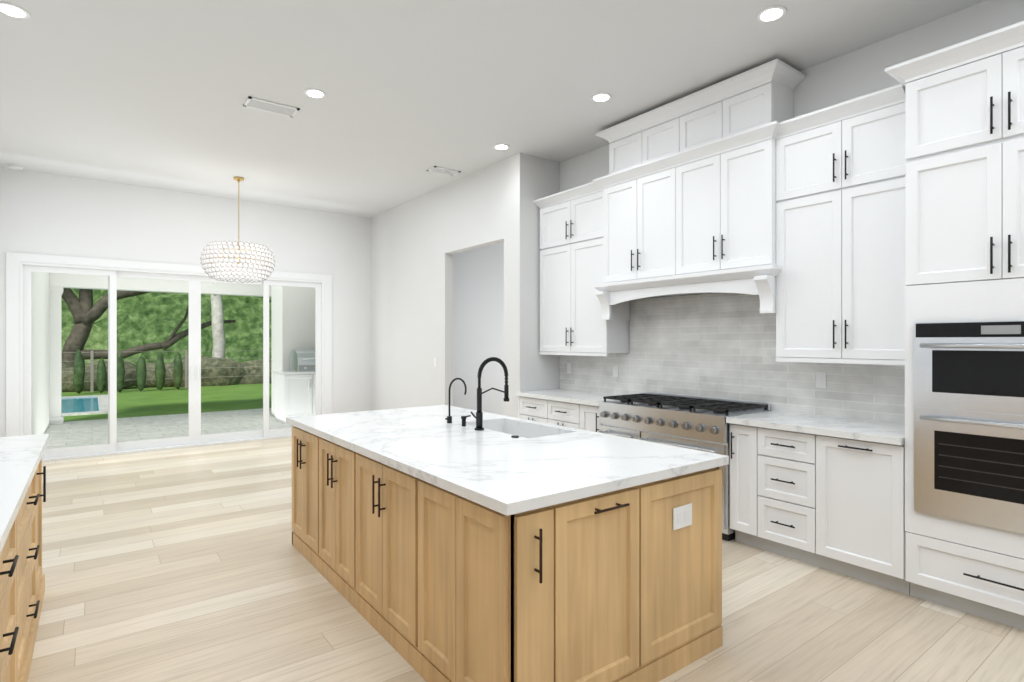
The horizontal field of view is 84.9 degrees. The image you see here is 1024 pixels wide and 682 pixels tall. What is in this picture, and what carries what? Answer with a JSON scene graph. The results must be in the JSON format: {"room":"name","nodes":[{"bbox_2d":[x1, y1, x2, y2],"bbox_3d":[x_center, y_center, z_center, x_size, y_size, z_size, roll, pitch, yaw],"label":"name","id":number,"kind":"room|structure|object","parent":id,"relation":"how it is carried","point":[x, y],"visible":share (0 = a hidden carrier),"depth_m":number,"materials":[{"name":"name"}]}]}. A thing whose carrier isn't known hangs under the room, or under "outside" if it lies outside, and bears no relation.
{"room":"kitchen","nodes":[
{"label":"kitchen","id":0,"kind":"room"},
{"bbox_2d":[0,167,370,436],"bbox_3d":[-3.502,-0.295,8.711,6.750,3.550,0.200,0,0,-37],"label":"wall","id":1,"kind":"structure","parent":0,"point":[41,213],"depth_m":7.81,"materials":[{"name":"paint"}]},
{"bbox_2d":[49,273,270,296],"bbox_3d":[-4.741,-1.295,10.363,7.150,0.650,3.930,0,0,-37],"label":"patio ceiling","id":2,"kind":"structure","parent":1,"relation":"attached to","point":[219,289],"depth_m":10.78,"materials":[{"name":"paint"}]},
{"bbox_2d":[6,252,331,460],"bbox_3d":[-4.529,0.212,7.930,3.910,2.545,0.218,0,0,-37],"label":"door frame","id":3,"kind":"structure","parent":1,"relation":"attached to","point":[194,436],"depth_m":7.53,"materials":[{"name":"white"}]},
{"bbox_2d":[290,349,314,364],"bbox_3d":[-3.617,0.290,10.606,1.000,0.260,0.570,0,0,-37],"label":"grill","id":4,"kind":"object","parent":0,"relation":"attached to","point":[294,360],"depth_m":10.24,"materials":[{"name":"silver metal"}]},
{"bbox_2d":[371,153,527,417],"bbox_3d":[-1.096,-0.295,7.828,0.120,3.550,4.100,0,0,-37],"label":"wall","id":5,"kind":"structure","parent":0,"point":[417,243],"depth_m":7.64,"materials":[{"name":"paint"}]},
{"bbox_2d":[453,242,503,414],"bbox_3d":[-0.108,-0.295,8.644,0.100,3.550,3.980,0,0,-37],"label":"wall","id":6,"kind":"structure","parent":0,"point":[478,306],"depth_m":9.15,"materials":[{"name":"paint"}]},
{"bbox_2d":[0,0,985,217],"bbox_3d":[0.129,-2.145,3.703,6.950,0.150,12.570,0,0,-37],"label":"ceiling","id":7,"kind":"structure","parent":0,"point":[151,93],"depth_m":4.40,"materials":[{"name":"paint"}]},
{"bbox_2d":[0,2,30,18],"bbox_3d":[-3.128,-2.066,3.504,0.180,0.008,0.180,0,0,-37],"label":"recessed light","id":8,"kind":"object","parent":7,"relation":"in","point":[12,10],"visible":1,"depth_m":3.50,"materials":[{"name":"white"}]},
{"bbox_2d":[8,164,23,169],"bbox_3d":[-5.856,-2.051,6.608,0.144,0.038,0.144,0,0,-37],"label":"smoke detector","id":9,"kind":"object","parent":7,"relation":"attached to","point":[16,166],"visible":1,"depth_m":6.57,"materials":[{"name":"white plastic"}]},
{"bbox_2d":[200,177,274,282],"bbox_3d":[-3.470,-1.414,7.110,0.853,1.312,0.850,0,0,-37],"label":"chandelier","id":10,"kind":"object","parent":7,"relation":"hanging from","point":[260,262],"visible":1,"depth_m":6.85,"materials":[{"name":"glass"}]},
{"bbox_2d":[243,96,299,117],"bbox_3d":[-2.122,-2.064,4.946,0.420,0.012,0.220,0,0,-37],"label":"ceiling vent","id":11,"kind":"object","parent":7,"relation":"in","point":[269,106],"visible":0.98,"depth_m":4.94,"materials":[{"name":"white metal"}]},
{"bbox_2d":[303,88,325,97],"bbox_3d":[-1.646,-2.066,4.678,0.180,0.008,0.180,0,0,-37],"label":"recessed light","id":12,"kind":"object","parent":7,"relation":"in","point":[313,93],"visible":1,"depth_m":4.67,"materials":[{"name":"white"}]},
{"bbox_2d":[427,166,460,175],"bbox_3d":[-0.828,-2.064,6.804,0.360,0.012,0.200,0,0,-37],"label":"ceiling vent","id":13,"kind":"object","parent":7,"relation":"in","point":[442,170],"visible":0.96,"depth_m":6.80,"materials":[{"name":"white metal"}]},
{"bbox_2d":[493,144,509,149],"bbox_3d":[-0.112,-2.066,5.966,0.180,0.008,0.180,0,0,-37],"label":"recessed light","id":14,"kind":"object","parent":7,"relation":"in","point":[501,146],"visible":1,"depth_m":5.95,"materials":[{"name":"white plastic"}]},
{"bbox_2d":[591,93,611,101],"bbox_3d":[0.758,-2.066,4.756,0.180,0.008,0.180,0,0,-37],"label":"recessed light","id":15,"kind":"object","parent":7,"relation":"in","point":[600,97],"visible":1,"depth_m":4.74,"materials":[{"name":"white"}]},
{"bbox_2d":[756,5,786,21],"bbox_3d":[1.642,-2.066,3.544,0.180,0.008,0.180,0,0,-37],"label":"recessed light","id":16,"kind":"object","parent":7,"relation":"in","point":[772,13],"visible":1,"depth_m":3.53,"materials":[{"name":"white plastic"}]},
{"bbox_2d":[28,437,1023,681],"bbox_3d":[0.129,1.540,3.703,6.950,0.120,12.570,0,0,-37],"label":"floor","id":17,"kind":"structure","parent":0,"point":[189,564],"depth_m":3.11,"materials":[{"name":"brown wood"}]},
{"bbox_2d":[0,434,48,681],"bbox_3d":[-1.036,1.018,0.429,0.748,0.925,6.770,0,0,-37],"label":"base cabinet","id":18,"kind":"object","parent":17,"relation":"on","point":[22,584],"visible":1,"depth_m":2.42,"materials":[{"name":"brown wood"}]},
{"bbox_2d":[286,421,728,681],"bbox_3d":[-0.293,1.037,3.372,1.342,0.885,2.712,0,0,-37],"label":"kitchen island","id":19,"kind":"object","parent":17,"relation":"on","point":[442,543],"depth_m":2.37,"materials":[{"name":"brown wood"}]},
{"bbox_2d":[286,409,669,512],"bbox_3d":[-0.488,0.575,3.250,0.860,0.040,2.715,0,0,-37],"label":"island countertop","id":20,"kind":"structure","parent":19,"relation":"on","point":[507,471],"depth_m":2.64,"materials":[{"name":"white stone"}]},
{"bbox_2d":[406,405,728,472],"bbox_3d":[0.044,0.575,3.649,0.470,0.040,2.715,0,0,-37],"label":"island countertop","id":21,"kind":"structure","parent":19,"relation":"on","point":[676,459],"depth_m":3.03,"materials":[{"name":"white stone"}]},
{"bbox_2d":[518,397,546,422],"bbox_3d":[0.460,1.042,6.115,0.615,0.874,0.497,0,0,-37],"label":"base cabinet","id":22,"kind":"object","parent":17,"relation":"on","point":[529,408],"depth_m":5.93,"materials":[{"name":"white wood"}]},
{"bbox_2d":[547,401,578,428],"bbox_3d":[0.749,1.042,5.729,0.615,0.874,0.468,0,0,-37],"label":"base cabinet","id":23,"kind":"object","parent":17,"relation":"on","point":[572,408],"depth_m":5.54,"materials":[{"name":"white wood"}]},
{"bbox_2d":[515,389,616,404],"bbox_3d":[0.673,0.576,5.798,0.655,0.040,1.260,0,0,-37],"label":"countertop","id":24,"kind":"structure","parent":23,"relation":"on","point":[576,397],"depth_m":5.70,"materials":[{"name":"white stone"}]},
{"bbox_2d":[579,405,601,431],"bbox_3d":[0.978,1.042,5.424,0.615,0.874,0.295,0,0,-37],"label":"base cabinet","id":25,"kind":"object","parent":17,"relation":"on","point":[588,414],"depth_m":5.26,"materials":[{"name":"white wood"}]},
{"bbox_2d":[599,392,769,540],"bbox_3d":[1.402,0.988,4.758,0.688,0.985,1.264,0,0,-37],"label":"range","id":26,"kind":"object","parent":17,"relation":"on","point":[693,422],"visible":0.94,"depth_m":4.49,"materials":[{"name":"silver metal"}]},
{"bbox_2d":[726,411,909,594],"bbox_3d":[2.150,1.018,3.829,0.655,0.925,1.103,0,0,-37],"label":"base cabinet","id":27,"kind":"object","parent":17,"relation":"on","point":[826,492],"visible":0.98,"depth_m":3.59,"materials":[{"name":"white wood"}]},
{"bbox_2d":[726,411,909,445],"bbox_3d":[2.150,0.575,3.829,0.655,0.040,1.103,0,0,-37],"label":"countertop","id":28,"kind":"structure","parent":27,"relation":"on","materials":[{"name":"white stone"}]},
{"bbox_2d":[885,21,1023,629],"bbox_3d":[2.719,-0.045,3.026,0.709,3.050,1.008,0,0,-37],"label":"tall cabinet","id":29,"kind":"object","parent":17,"relation":"on","point":[964,327],"visible":1,"depth_m":2.98,"materials":[{"name":"white wood"}]},
{"bbox_2d":[528,155,559,390],"bbox_3d":[0.834,-0.295,6.788,1.720,3.550,0.120,0,0,-37],"label":"wall","id":30,"kind":"structure","parent":0,"point":[543,181],"depth_m":6.29,"materials":[{"name":"paint"}]},
{"bbox_2d":[560,0,1023,423],"bbox_3d":[3.059,-0.295,3.338,0.200,3.550,8.070,0,0,-37],"label":"wall","id":31,"kind":"structure","parent":0,"point":[860,72],"depth_m":3.91,"materials":[{"name":"paint"}]},
{"bbox_2d":[537,179,632,354],"bbox_3d":[0.746,-0.725,5.975,0.325,1.689,1.025,0,0,-37],"label":"upper cabinet","id":32,"kind":"object","parent":31,"relation":"attached to","point":[579,316],"depth_m":5.81,"materials":[{"name":"white wood"}]},
{"bbox_2d":[605,119,640,174],"bbox_3d":[1.194,-1.798,5.378,0.325,0.456,0.407,0,0,-37],"label":"upper cabinet","id":33,"kind":"object","parent":31,"relation":"attached to","point":[625,140],"depth_m":5.27,"materials":[{"name":"white wood"}]},
{"bbox_2d":[601,155,700,286],"bbox_3d":[1.288,-1.059,5.212,0.374,1.020,0.845,0,0,-37],"label":"upper cabinet","id":34,"kind":"object","parent":31,"relation":"attached to","point":[637,203],"depth_m":5.07,"materials":[{"name":"white wood"}]},
{"bbox_2d":[641,103,676,162],"bbox_3d":[1.438,-1.798,5.052,0.325,0.456,0.408,0,0,-37],"label":"upper cabinet","id":35,"kind":"object","parent":31,"relation":"attached to","point":[659,129],"depth_m":4.95,"materials":[{"name":"white wood"}]},
{"bbox_2d":[677,87,720,150],"bbox_3d":[1.683,-1.798,4.726,0.325,0.456,0.407,0,0,-37],"label":"upper cabinet","id":36,"kind":"object","parent":31,"relation":"attached to","point":[698,116],"depth_m":4.62,"materials":[{"name":"white wood"}]},
{"bbox_2d":[673,123,776,282],"bbox_3d":[1.795,-1.059,4.536,0.374,1.020,0.845,0,0,-37],"label":"upper cabinet","id":37,"kind":"object","parent":31,"relation":"attached to","point":[746,182],"depth_m":4.37,"materials":[{"name":"white wood"}]},
{"bbox_2d":[559,293,904,423],"bbox_3d":[1.645,0.070,5.038,0.009,0.970,3.643,0,0,-37],"label":"tile backsplash","id":38,"kind":"structure","parent":31,"relation":"attached to","point":[719,345],"depth_m":4.79,"materials":[{"name":"grey tile"}]},
{"bbox_2d":[567,363,571,373],"bbox_3d":[0.651,0.310,6.350,0.008,0.116,0.070,0,0,-37],"label":"outlet","id":39,"kind":"object","parent":38,"relation":"attached to","point":[569,365],"depth_m":6.34,"materials":[{"name":"white plastic"}]},
{"bbox_2d":[613,366,617,376],"bbox_3d":[1.071,0.315,5.790,0.008,0.116,0.070,0,0,-37],"label":"outlet","id":40,"kind":"object","parent":38,"relation":"attached to","point":[615,368],"depth_m":5.79,"materials":[{"name":"white plastic"}]},
{"bbox_2d":[816,372,825,387],"bbox_3d":[2.295,0.290,4.159,0.008,0.116,0.070,0,0,-37],"label":"outlet","id":41,"kind":"object","parent":38,"relation":"attached to","point":[820,379],"depth_m":4.16,"materials":[{"name":"white plastic"}]},
{"bbox_2d":[721,63,796,138],"bbox_3d":[1.928,-1.798,4.400,0.325,0.456,0.408,0,0,-37],"label":"upper cabinet","id":42,"kind":"object","parent":31,"relation":"attached to","point":[756,99],"depth_m":4.26,"materials":[{"name":"white wood"}]},
{"bbox_2d":[773,84,905,362],"bbox_3d":[2.340,-0.725,3.850,0.325,1.689,0.906,0,0,-37],"label":"upper cabinet","id":43,"kind":"object","parent":31,"relation":"attached to","point":[839,285],"depth_m":3.74,"materials":[{"name":"white wood"}]},
{"label":"outside","id":44,"kind":"structure","parent":0,"visible":0},
{"bbox_2d":[62,383,270,421],"bbox_3d":[-29.751,1.520,39.668,140.000,0.040,80.830,0,0,-37],"label":"lawn","id":45,"kind":"structure","parent":44,"point":[138,407],"depth_m":14.12,"materials":[{"name":"green plant"}]},
{"bbox_2d":[62,395,107,415],"bbox_3d":[-13.512,1.534,10.616,9.720,0.132,4.600,0,0,-37],"label":"pool","id":46,"kind":"object","parent":45,"relation":"in","point":[69,402],"depth_m":12.95,"materials":[{"name":"liquid"}]},
{"bbox_2d":[73,349,182,393],"bbox_3d":[-10.600,0.856,16.800,13.504,1.306,0.320,0,0,-37],"label":"shrubs","id":47,"kind":"object","parent":45,"relation":"on","point":[79,371],"depth_m":16.21,"materials":[{"name":"green plant"}]},
{"bbox_2d":[62,350,270,391],"bbox_3d":[-11.500,0.890,17.000,62.000,1.220,0.070,0,0,-37],"label":"fence","id":48,"kind":"object","parent":45,"relation":"on","point":[91,370],"depth_m":17.58,"materials":[{"name":"grey"}]},
{"bbox_2d":[62,288,270,391],"bbox_3d":[-16.569,-3.689,26.010,73.150,12.665,23.101,0,0,-37],"label":"trees","id":49,"kind":"object","parent":45,"relation":"on","point":[136,318],"depth_m":26.81,"materials":[{"name":"green plant"}]},
{"bbox_2d":[45,408,292,448],"bbox_3d":[-5.236,1.506,10.023,5.550,0.047,3.980,0,0,-37],"label":"floor","id":50,"kind":"structure","parent":44,"point":[171,428],"depth_m":9.60,"materials":[{"name":"grey stone"}]},
{"bbox_2d":[32,272,48,434],"bbox_3d":[-7.220,0.005,8.310,0.380,2.950,3.620,0,0,-37],"label":"wall","id":51,"kind":"structure","parent":50,"relation":"on","point":[41,289],"depth_m":8.16,"materials":[{"name":"paint"}]},
{"bbox_2d":[49,286,63,424],"bbox_3d":[-8.182,0.255,10.026,0.240,2.450,0.240,0,0,-37],"label":"patio column","id":52,"kind":"structure","parent":50,"relation":"on","point":[55,307],"depth_m":9.96,"materials":[{"name":"paint"}]},
{"bbox_2d":[275,373,305,423],"bbox_3d":[-4.074,1.040,10.282,0.380,0.880,0.640,0,0,-37],"label":"base cabinet","id":53,"kind":"object","parent":50,"relation":"on","point":[297,379],"depth_m":10.05,"materials":[{"name":"white"}]},
{"bbox_2d":[274,369,314,376],"bbox_3d":[-3.617,0.580,10.606,1.540,0.040,0.670,0,0,-37],"label":"countertop","id":54,"kind":"structure","parent":53,"relation":"on","point":[284,374],"depth_m":10.15,"materials":[{"name":"white stone"}]},
{"bbox_2d":[271,285,314,416],"bbox_3d":[-3.856,0.005,11.358,1.740,2.950,0.800,0,0,-37],"label":"wall","id":55,"kind":"structure","parent":50,"relation":"on","point":[290,298],"depth_m":10.73,"materials":[{"name":"paint"}]},
{"bbox_2d":[306,373,314,415],"bbox_3d":[-3.626,1.040,10.618,0.740,0.880,0.640,0,0,-37],"label":"base cabinet","id":56,"kind":"object","parent":50,"relation":"on","point":[310,403],"depth_m":10.19,"materials":[{"name":"white"}]}
]}

